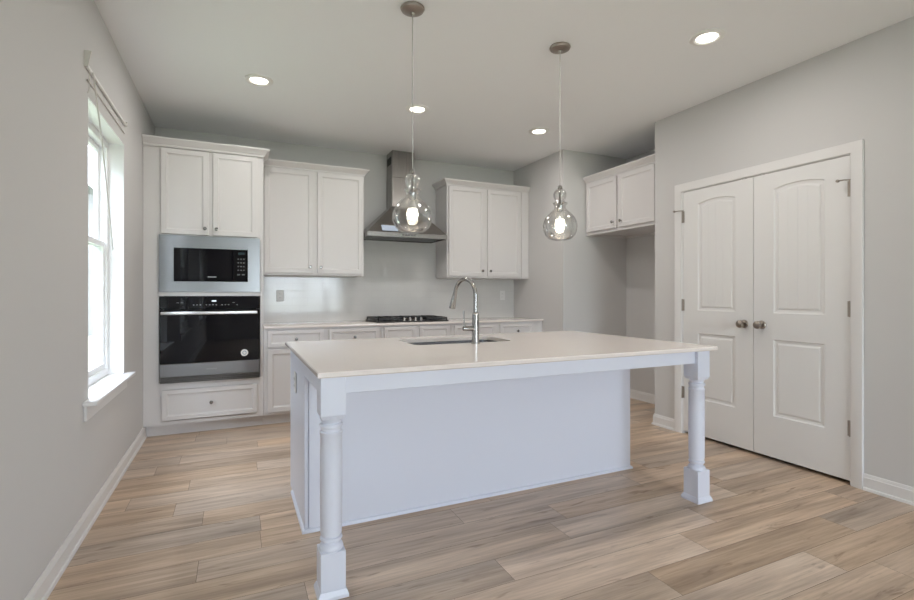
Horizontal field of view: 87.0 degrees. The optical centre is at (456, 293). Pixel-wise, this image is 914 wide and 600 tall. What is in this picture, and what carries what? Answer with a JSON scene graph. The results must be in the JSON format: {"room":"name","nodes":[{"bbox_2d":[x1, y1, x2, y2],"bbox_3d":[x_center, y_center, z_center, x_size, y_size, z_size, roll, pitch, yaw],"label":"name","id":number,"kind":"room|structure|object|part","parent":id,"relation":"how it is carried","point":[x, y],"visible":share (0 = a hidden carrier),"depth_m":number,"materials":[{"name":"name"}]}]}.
{"room":"kitchen","nodes":[
{"label":"kitchen","id":0,"kind":"room"},
{"bbox_2d":[0,0,154,599],"bbox_3d":[-0.814,-0.189,-0.060,0.165,2.743,10.172,0,0,-25],"label":"wall","id":1,"kind":"structure","parent":0,"point":[54,463],"depth_m":1.98,"materials":[{"name":"grey paint"}]},
{"bbox_2d":[24,427,146,599],"bbox_3d":[-0.619,1.134,-0.263,0.020,0.098,9.340,0,0,-25],"label":"baseboard","id":2,"kind":"structure","parent":1,"relation":"attached to","point":[45,584],"depth_m":2.29,"materials":[{"name":"white paint"}]},
{"bbox_2d":[84,50,127,249],"bbox_3d":[-2.036,-0.737,2.828,0.031,0.953,0.950,0,0,-25],"label":"blind headrail","id":3,"kind":"object","parent":1,"relation":"attached to","point":[87,54],"visible":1,"depth_m":2.64,"materials":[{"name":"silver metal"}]},
{"bbox_3d":[-2.051,-1.082,2.834,0.007,0.006,0.895,0,0,-25],"label":"rod","id":4,"kind":"part","parent":3,"relation":"part of","materials":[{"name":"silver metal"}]},
{"bbox_3d":[-2.042,-1.140,2.825,0.013,0.014,0.928,0,0,-25],"label":"rail","id":5,"kind":"part","parent":3,"relation":"part of","materials":[{"name":"white plastic"}]},
{"bbox_2d":[82,97,135,421],"bbox_3d":[-2.095,-0.187,2.806,0.215,1.640,1.020,0,0,-25],"label":"window","id":6,"kind":"structure","parent":1,"relation":"in","point":[108,263],"depth_m":3.16,"materials":[{"name":"white plastic"}]},
{"bbox_3d":[-2.188,-0.632,2.791,0.025,0.660,0.780,0,0,-25],"label":"sash","id":7,"kind":"part","parent":6,"relation":"part of","materials":[{"name":"white plastic"}]},
{"bbox_3d":[-2.162,0.073,2.803,0.025,0.830,0.780,0,0,-25],"label":"sash","id":8,"kind":"part","parent":6,"relation":"part of","materials":[{"name":"white glass"}]},
{"bbox_3d":[-2.063,0.544,2.820,0.145,0.022,1.020,0,0,-25],"label":"sill","id":9,"kind":"part","parent":6,"relation":"part of","materials":[{"name":"white paint"}]},
{"bbox_2d":[155,127,513,279],"bbox_3d":[-1.074,-0.189,5.353,3.891,2.743,0.120,0,0,-25],"label":"wall","id":10,"kind":"structure","parent":0,"point":[429,173],"depth_m":5.36,"materials":[{"name":"grey paint"}]},
{"bbox_2d":[263,158,369,276],"bbox_3d":[-1.439,-0.732,4.901,1.026,1.095,0.377,0,0,-25],"label":"upper cabinet","id":11,"kind":"object","parent":10,"relation":"attached to","point":[313,213],"visible":0.95,"depth_m":4.75,"materials":[{"name":"white paint"}]},
{"bbox_3d":[-1.622,-0.704,4.653,0.450,0.998,0.020,0,0,-25],"label":"door","id":12,"kind":"part","parent":11,"relation":"part of","materials":[{"name":"white paint"}]},
{"bbox_3d":[-1.439,-1.246,4.901,1.026,0.066,0.377,0,0,-25],"label":"crown","id":13,"kind":"part","parent":11,"relation":"part of","materials":[{"name":"white paint"}]},
{"bbox_3d":[-1.175,-0.704,4.859,0.450,0.998,0.020,0,0,-25],"label":"door","id":14,"kind":"part","parent":11,"relation":"part of","materials":[{"name":"white paint"}]},
{"bbox_2d":[263,240,513,322],"bbox_3d":[-0.634,-0.164,5.484,2.977,0.947,0.007,0,0,-25],"label":"tile backsplash","id":15,"kind":"structure","parent":10,"relation":"attached to","point":[399,278],"depth_m":5.41,"materials":[{"name":"white tile"}]},
{"bbox_2d":[276,290,283,300],"bbox_3d":[-1.812,0.018,4.933,0.072,0.116,0.009,0,0,-25],"label":"wall outlet","id":16,"kind":"object","parent":15,"relation":"attached to","point":[279,293],"visible":1,"depth_m":4.93,"materials":[{"name":"white plastic"}]},
{"bbox_2d":[500,291,504,299],"bbox_3d":[0.568,0.018,6.029,0.072,0.116,0.009,0,0,-25],"label":"wall outlet","id":17,"kind":"object","parent":15,"relation":"attached to","point":[502,293],"visible":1,"depth_m":6.03,"materials":[{"name":"white plastic"}]},
{"bbox_2d":[364,150,446,242],"bbox_3d":[-0.600,-1.075,5.244,0.875,0.967,0.456,0,0,-25],"label":"range hood","id":18,"kind":"object","parent":10,"relation":"attached to","point":[399,163],"visible":0.94,"depth_m":5.22,"materials":[{"name":"silver metal"}]},
{"bbox_2d":[432,178,529,278],"bbox_3d":[0.292,-0.732,5.698,1.117,1.095,0.377,0,0,-25],"label":"upper cabinet","id":19,"kind":"object","parent":10,"relation":"attached to","point":[485,225],"visible":1,"depth_m":5.56,"materials":[{"name":"white paint"}]},
{"bbox_3d":[0.110,-0.704,5.451,0.445,0.998,0.020,0,0,-25],"label":"door","id":20,"kind":"part","parent":19,"relation":"part of","materials":[{"name":"white paint"}]},
{"bbox_3d":[0.292,-1.246,5.698,1.117,0.066,0.377,0,0,-25],"label":"crown","id":21,"kind":"part","parent":19,"relation":"part of","materials":[{"name":"white paint"}]},
{"bbox_3d":[0.551,-0.704,5.654,0.441,0.998,0.020,0,0,-25],"label":"door","id":22,"kind":"part","parent":19,"relation":"part of","materials":[{"name":"white paint"}]},
{"bbox_2d":[47,398,913,599],"bbox_3d":[1.534,1.184,1.015,5.400,0.002,10.361,0,0,-25],"label":"floor","id":23,"kind":"structure","parent":0,"point":[210,514],"depth_m":2.35,"materials":[{"name":"brown wood"}]},
{"bbox_2d":[142,134,269,436],"bbox_3d":[-2.232,-0.048,4.366,0.958,2.462,0.699,0,0,-25],"label":"tall cabinet","id":24,"kind":"object","parent":23,"relation":"on","point":[191,187],"visible":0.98,"depth_m":4.07,"materials":[{"name":"white paint"}]},
{"bbox_3d":[-2.274,-0.852,4.028,0.349,0.706,0.020,0,0,-25],"label":"door","id":25,"kind":"part","parent":24,"relation":"part of","materials":[{"name":"white paint"}]},
{"bbox_3d":[-2.150,-1.244,4.189,0.958,0.070,0.308,0,0,-25],"label":"crown","id":26,"kind":"part","parent":24,"relation":"part of","materials":[{"name":"white paint"}]},
{"bbox_2d":[159,296,258,383],"bbox_3d":[-2.191,0.378,4.318,0.756,0.719,0.622,0,0,-25],"label":"wall oven","id":27,"kind":"object","parent":24,"relation":"in","point":[203,338],"visible":0.99,"depth_m":4.08,"materials":[{"name":"grey glass"}]},
{"bbox_3d":[-2.092,0.632,4.103,0.756,0.107,0.035,0,0,-25],"label":"panel","id":28,"kind":"part","parent":27,"relation":"part of","materials":[{"name":"metal"}]},
{"bbox_3d":[-2.076,0.158,4.062,0.725,0.026,0.059,0,0,-25],"label":"handle","id":29,"kind":"part","parent":27,"relation":"part of","materials":[{"name":"silver metal"}]},
{"bbox_3d":[-2.092,0.355,4.104,0.756,0.444,0.033,0,0,-25],"label":"door","id":30,"kind":"part","parent":27,"relation":"part of","materials":[{"name":"black glass"}]},
{"bbox_3d":[-2.093,0.074,4.105,0.756,0.108,0.029,0,0,-25],"label":"control panel","id":31,"kind":"part","parent":27,"relation":"part of","materials":[{"name":"black glass"}]},
{"bbox_2d":[159,234,259,291],"bbox_3d":[-2.186,-0.253,4.304,0.767,0.472,0.452,0,0,-25],"label":"microwave","id":32,"kind":"object","parent":24,"relation":"in","point":[186,263],"visible":1,"depth_m":4.09,"materials":[{"name":"grey metal"}]},
{"bbox_3d":[-2.148,-0.246,4.086,0.439,0.277,0.016,0,0,-25],"label":"door","id":33,"kind":"part","parent":32,"relation":"part of","materials":[{"name":"black glass"}]},
{"bbox_3d":[-1.893,-0.245,4.204,0.116,0.275,0.016,0,0,-25],"label":"control panel","id":34,"kind":"part","parent":32,"relation":"part of","materials":[{"name":"black glass"}]},
{"bbox_3d":[-2.097,0.920,4.110,0.723,0.250,0.020,0,0,-25],"label":"drawer","id":35,"kind":"part","parent":24,"relation":"part of","materials":[{"name":"white paint"}]},
{"bbox_3d":[-2.098,0.001,4.113,0.766,0.033,0.014,0,0,-25],"label":"appliance rail","id":36,"kind":"part","parent":24,"relation":"part of","materials":[{"name":"white paint"}]},
{"bbox_3d":[-1.927,-0.852,4.188,0.349,0.706,0.020,0,0,-25],"label":"door","id":37,"kind":"part","parent":24,"relation":"part of","materials":[{"name":"white paint"}]},
{"bbox_2d":[263,326,380,424],"bbox_3d":[-1.357,0.747,4.780,1.073,0.873,0.679,0,0,-25],"label":"base cabinet","id":38,"kind":"object","parent":23,"relation":"on","point":[276,355],"visible":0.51,"depth_m":4.36,"materials":[{"name":"white paint"}]},
{"bbox_3d":[-1.469,0.778,4.399,0.485,0.560,0.020,0,0,-25],"label":"door","id":39,"kind":"part","parent":38,"relation":"part of","materials":[{"name":"white paint"}]},
{"bbox_3d":[-1.469,0.403,4.399,0.485,0.150,0.020,0,0,-25],"label":"drawer","id":40,"kind":"part","parent":38,"relation":"part of","materials":[{"name":"white paint"}]},
{"bbox_3d":[-0.985,0.403,4.622,0.478,0.150,0.020,0,0,-25],"label":"drawer","id":41,"kind":"part","parent":38,"relation":"part of","materials":[{"name":"white paint"}]},
{"bbox_2d":[263,317,543,328],"bbox_3d":[-0.496,0.300,5.185,2.977,0.020,0.650,0,0,-25],"label":"countertop","id":42,"kind":"structure","parent":38,"relation":"on","point":[274,325],"depth_m":4.90,"materials":[{"name":"white stone"}]},
{"bbox_2d":[366,315,448,322],"bbox_3d":[-0.544,0.266,5.197,0.780,0.049,0.485,0,0,-25],"label":"gas cooktop","id":43,"kind":"object","parent":42,"relation":"in","point":[415,318],"visible":1,"depth_m":5.04,"materials":[{"name":"black metal"}]},
{"bbox_2d":[381,324,450,337],"bbox_3d":[-0.526,0.747,5.163,0.753,0.873,0.679,0,0,-25],"label":"base cabinet","id":44,"kind":"object","parent":23,"relation":"on","point":[388,331],"visible":0.14,"depth_m":4.87,"materials":[{"name":"white paint"}]},
{"bbox_3d":[-0.568,0.403,4.814,0.330,0.150,0.020,0,0,-25],"label":"drawer","id":45,"kind":"part","parent":44,"relation":"part of","materials":[{"name":"white paint"}]},
{"bbox_3d":[-0.232,0.403,4.969,0.330,0.150,0.020,0,0,-25],"label":"drawer","id":46,"kind":"part","parent":44,"relation":"part of","materials":[{"name":"white paint"}]},
{"bbox_2d":[451,321,541,334],"bbox_3d":[0.338,0.747,5.561,1.147,0.873,0.679,0,0,-25],"label":"base cabinet","id":47,"kind":"object","parent":23,"relation":"on","point":[530,326],"visible":0.19,"depth_m":5.30,"materials":[{"name":"white paint"}]},
{"bbox_3d":[0.198,0.403,5.166,0.495,0.150,0.020,0,0,-25],"label":"drawer","id":48,"kind":"part","parent":47,"relation":"part of","materials":[{"name":"white paint"}]},
{"bbox_3d":[0.670,0.403,5.384,0.435,0.150,0.020,0,0,-25],"label":"drawer","id":49,"kind":"part","parent":47,"relation":"part of","materials":[{"name":"white paint"}]},
{"bbox_2d":[290,350,712,599],"bbox_3d":[0.199,0.752,2.873,2.189,0.861,1.278,0,0,-25],"label":"kitchen island","id":50,"kind":"object","parent":23,"relation":"on","point":[365,448],"visible":0.95,"depth_m":2.67,"materials":[{"name":"white paint"}]},
{"bbox_2d":[294,371,295,392],"bbox_3d":[-0.908,0.493,2.697,0.009,0.116,0.072,0,0,-25],"label":"wall outlet","id":51,"kind":"object","parent":50,"relation":"attached to","point":[294,371],"visible":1,"depth_m":2.68,"materials":[{"name":"white plastic"}]},
{"bbox_3d":[-0.887,0.752,2.690,0.018,0.861,0.661,0,0,-25],"label":"panel","id":52,"kind":"part","parent":50,"relation":"part of","materials":[{"name":"white paint"}]},
{"bbox_3d":[-0.500,0.739,1.912,0.097,0.833,0.097,0,0,-25],"label":"leg","id":53,"kind":"part","parent":50,"relation":"part of","materials":[{"name":"white paint"}]},
{"bbox_3d":[-0.500,1.168,1.912,0.117,0.030,0.117,0,0,-25],"label":"foot moulding","id":54,"kind":"part","parent":50,"relation":"part of","materials":[{"name":"white paint"}]},
{"bbox_3d":[0.102,1.174,3.065,2.152,0.018,0.547,0,0,-25],"label":"shoe moulding","id":55,"kind":"part","parent":50,"relation":"part of","materials":[{"name":"white paint"}]},
{"bbox_3d":[0.218,0.752,2.838,2.107,0.861,0.012,0,0,-25],"label":"panel","id":56,"kind":"part","parent":50,"relation":"part of","materials":[{"name":"white paint"}]},
{"bbox_2d":[285,331,717,378],"bbox_3d":[0.207,0.311,2.885,2.222,0.022,1.313,0,0,-25],"label":"countertop","id":57,"kind":"structure","parent":50,"relation":"on","point":[375,356],"depth_m":2.51,"materials":[{"name":"white stone"}]},
{"bbox_2d":[409,340,497,344],"bbox_3d":[-0.015,0.422,3.117,0.705,0.201,0.405,0,0,-25],"label":"sink","id":58,"kind":"object","parent":57,"relation":"in","point":[460,341],"visible":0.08,"depth_m":3.30,"materials":[{"name":"silver metal"}]},
{"bbox_2d":[449,277,479,343],"bbox_3d":[0.042,0.098,3.011,0.113,0.404,0.272,0,0,-25],"label":"kitchen faucet","id":59,"kind":"object","parent":57,"relation":"on","point":[474,328],"visible":1,"depth_m":2.92,"materials":[{"name":"silver metal"}]},
{"bbox_3d":[0.051,0.008,3.002,0.025,0.224,0.222,0,0,-39],"label":"gooseneck spout","id":60,"kind":"part","parent":59,"relation":"part of","materials":[{"name":"silver metal"}]},
{"bbox_3d":[0.070,0.162,2.906,0.077,0.123,0.031,0,0,-25],"label":"lever handle","id":61,"kind":"part","parent":59,"relation":"part of","materials":[{"name":"silver metal"}]},
{"bbox_3d":[1.383,0.739,2.779,0.097,0.833,0.097,0,0,-25],"label":"leg","id":62,"kind":"part","parent":50,"relation":"part of","materials":[{"name":"white paint"}]},
{"bbox_3d":[1.383,1.168,2.779,0.117,0.030,0.117,0,0,-25],"label":"foot moulding","id":63,"kind":"part","parent":50,"relation":"part of","materials":[{"name":"white paint"}]},
{"bbox_2d":[94,0,913,170],"bbox_3d":[1.547,-1.610,0.988,5.400,0.100,10.300,0,0,-25],"label":"ceiling","id":64,"kind":"structure","parent":0,"point":[486,73],"depth_m":3.22,"materials":[{"name":"white paint"}]},
{"bbox_2d":[244,74,272,86],"bbox_3d":[-1.443,-1.554,3.509,0.196,0.012,0.196,0,0,-25],"label":"recessed light","id":65,"kind":"object","parent":64,"relation":"in","point":[254,79],"visible":1,"depth_m":3.50,"materials":[{"name":"white plastic"}]},
{"bbox_2d":[392,1,431,233],"bbox_3d":[-0.243,-0.947,2.626,0.218,1.227,0.218,0,0,-25],"label":"pendant lamp","id":66,"kind":"object","parent":64,"relation":"hanging from","point":[412,9],"visible":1,"depth_m":2.61,"materials":[{"name":"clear glass"}]},
{"bbox_3d":[-0.243,-0.495,2.626,0.218,0.324,0.218,0,0,-25],"label":"lamp shade","id":67,"kind":"part","parent":66,"relation":"part of","materials":[{"name":"clear glass"}]},
{"bbox_2d":[409,169,415,200],"bbox_3d":[-0.243,-0.594,2.626,0.036,0.170,0.036,0,0,-25],"label":"socket","id":68,"kind":"object","parent":66,"relation":"attached to","point":[412,193],"depth_m":2.62,"materials":[{"name":"silver metal"}]},
{"bbox_3d":[-0.243,-0.433,2.626,0.060,0.060,0.060,0,0,-25],"label":"light bulb","id":69,"kind":"part","parent":66,"relation":"part of","materials":[{"name":"white glass"}]},
{"bbox_3d":[-0.243,-1.099,2.626,0.006,0.850,0.006,0,0,-25],"label":"cord","id":70,"kind":"part","parent":66,"relation":"part of","materials":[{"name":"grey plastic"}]},
{"bbox_2d":[406,104,428,113],"bbox_3d":[-0.335,-1.554,4.057,0.196,0.012,0.196,0,0,-25],"label":"recessed light","id":71,"kind":"object","parent":64,"relation":"in","point":[417,108],"visible":0.92,"depth_m":4.04,"materials":[{"name":"white plastic"}]},
{"bbox_2d":[529,127,548,134],"bbox_3d":[0.784,-1.554,4.608,0.196,0.012,0.196,0,0,-25],"label":"recessed light","id":72,"kind":"object","parent":64,"relation":"in","point":[535,131],"visible":1,"depth_m":4.59,"materials":[{"name":"white plastic"}]},
{"bbox_2d":[543,42,577,240],"bbox_3d":[0.651,-0.950,3.041,0.218,1.221,0.218,0,0,-25],"label":"pendant lamp","id":73,"kind":"object","parent":64,"relation":"hanging from","point":[559,48],"visible":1,"depth_m":3.03,"materials":[{"name":"clear glass"}]},
{"bbox_2d":[557,185,562,211],"bbox_3d":[0.651,-0.600,3.041,0.036,0.170,0.036,0,0,-25],"label":"socket","id":74,"kind":"object","parent":73,"relation":"attached to","point":[559,205],"depth_m":3.03,"materials":[{"name":"silver metal"}]},
{"bbox_3d":[0.651,-0.439,3.041,0.060,0.060,0.060,0,0,-25],"label":"light bulb","id":75,"kind":"part","parent":73,"relation":"part of","materials":[{"name":"white glass"}]},
{"bbox_3d":[0.651,-1.102,3.041,0.006,0.844,0.006,0,0,-25],"label":"cord","id":76,"kind":"part","parent":73,"relation":"part of","materials":[{"name":"grey plastic"}]},
{"bbox_3d":[0.651,-0.501,3.041,0.218,0.324,0.218,0,0,-25],"label":"lamp shade","id":77,"kind":"part","parent":73,"relation":"part of","materials":[{"name":"clear glass"}]},
{"bbox_2d":[689,28,724,45],"bbox_3d":[1.518,-1.554,2.923,0.196,0.012,0.196,0,0,-25],"label":"recessed light","id":78,"kind":"object","parent":64,"relation":"in","point":[706,37],"visible":1,"depth_m":2.91,"materials":[{"name":"white plastic"}]},
{"bbox_2d":[514,149,625,336],"bbox_3d":[1.312,-0.189,5.892,0.895,2.743,1.138,0,0,-25],"label":"wall","id":79,"kind":"structure","parent":0,"point":[578,283],"depth_m":5.40,"materials":[{"name":"grey paint"}]},
{"bbox_2d":[626,149,654,394],"bbox_3d":[3.663,-0.189,2.002,0.120,2.743,10.172,0,0,-25],"label":"wall","id":80,"kind":"structure","parent":0,"point":[640,251],"depth_m":5.36,"materials":[{"name":"grey paint"}]},
{"bbox_2d":[583,154,654,237],"bbox_3d":[1.880,-0.961,4.968,0.630,0.637,1.011,0,0,-25],"label":"upper cabinet","id":81,"kind":"object","parent":80,"relation":"attached to","point":[620,200],"visible":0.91,"depth_m":4.83,"materials":[{"name":"white paint"}]},
{"bbox_3d":[1.523,-0.936,5.087,0.020,0.525,0.453,0,0,-25],"label":"door","id":82,"kind":"part","parent":81,"relation":"part of","materials":[{"name":"white paint"}]},
{"bbox_3d":[1.617,-1.246,4.847,0.050,0.066,1.011,0,0,-25],"label":"crown","id":83,"kind":"part","parent":81,"relation":"part of","materials":[{"name":"white paint"}]},
{"bbox_3d":[1.728,-0.936,4.641,0.020,0.525,0.456,0,0,-25],"label":"door","id":84,"kind":"part","parent":81,"relation":"part of","materials":[{"name":"white paint"}]},
{"bbox_2d":[630,389,654,403],"bbox_3d":[1.762,1.134,4.914,0.895,0.098,1.015,0,0,-25],"label":"baseboard","id":85,"kind":"structure","parent":80,"relation":"attached to","point":[634,394],"depth_m":5.33,"materials":[{"name":"white paint"}]},
{"bbox_2d":[655,16,913,486],"bbox_3d":[3.766,-0.189,0.864,0.644,2.743,8.019,0,0,-25],"label":"wall","id":86,"kind":"structure","parent":0,"point":[861,88],"depth_m":2.92,"materials":[{"name":"grey paint"}]},
{"bbox_2d":[651,413,673,430],"bbox_3d":[2.123,1.134,4.408,0.664,0.098,0.247,0,0,-25],"label":"baseboard","id":87,"kind":"structure","parent":86,"relation":"attached to","point":[658,420],"depth_m":4.27,"materials":[{"name":"white paint"}]},
{"bbox_2d":[673,177,753,450],"bbox_3d":[2.025,0.145,3.838,0.105,2.025,0.667,0,0,-25],"label":"door","id":88,"kind":"structure","parent":86,"relation":"in","point":[718,220],"depth_m":3.75,"materials":[{"name":"white paint"}]},
{"bbox_3d":[2.120,0.223,3.590,0.070,0.062,0.062,0,0,-25],"label":"knob","id":89,"kind":"part","parent":88,"relation":"part of","materials":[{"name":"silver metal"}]},
{"bbox_2d":[674,139,863,489],"bbox_3d":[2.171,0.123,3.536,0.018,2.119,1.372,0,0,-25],"label":"trim","id":90,"kind":"structure","parent":86,"relation":"attached to","point":[855,149],"depth_m":2.96,"materials":[{"name":"white paint"}]},
{"bbox_2d":[753,155,850,480],"bbox_3d":[2.296,0.145,3.249,0.105,2.025,0.623,0,0,-25],"label":"door","id":91,"kind":"structure","parent":86,"relation":"in","point":[801,325],"depth_m":3.23,"materials":[{"name":"white paint"}]},
{"bbox_3d":[2.175,0.223,3.470,0.070,0.062,0.062,0,0,-25],"label":"knob","id":92,"kind":"part","parent":91,"relation":"part of","materials":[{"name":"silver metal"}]},
{"bbox_2d":[863,473,913,505],"bbox_3d":[3.768,1.134,0.065,0.020,0.098,6.266,0,0,-25],"label":"baseboard","id":93,"kind":"structure","parent":86,"relation":"attached to","point":[893,490],"depth_m":2.79,"materials":[{"name":"white paint"}]},
{"label":"outside","id":94,"kind":"structure","parent":0,"visible":0},
{"bbox_2d":[88,335,93,368],"bbox_3d":[-4.803,1.733,8.798,80.000,0.100,100.000,0,0,-25],"label":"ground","id":95,"kind":"structure","parent":94,"point":[90,338],"depth_m":14.09,"materials":[{"name":"white"}]},
{"bbox_2d":[88,184,93,335],"bbox_3d":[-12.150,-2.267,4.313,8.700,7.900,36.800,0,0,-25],"label":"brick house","id":96,"kind":"structure","parent":95,"relation":"on","point":[90,189],"depth_m":19.34,"materials":[{"name":"white"}]}
]}

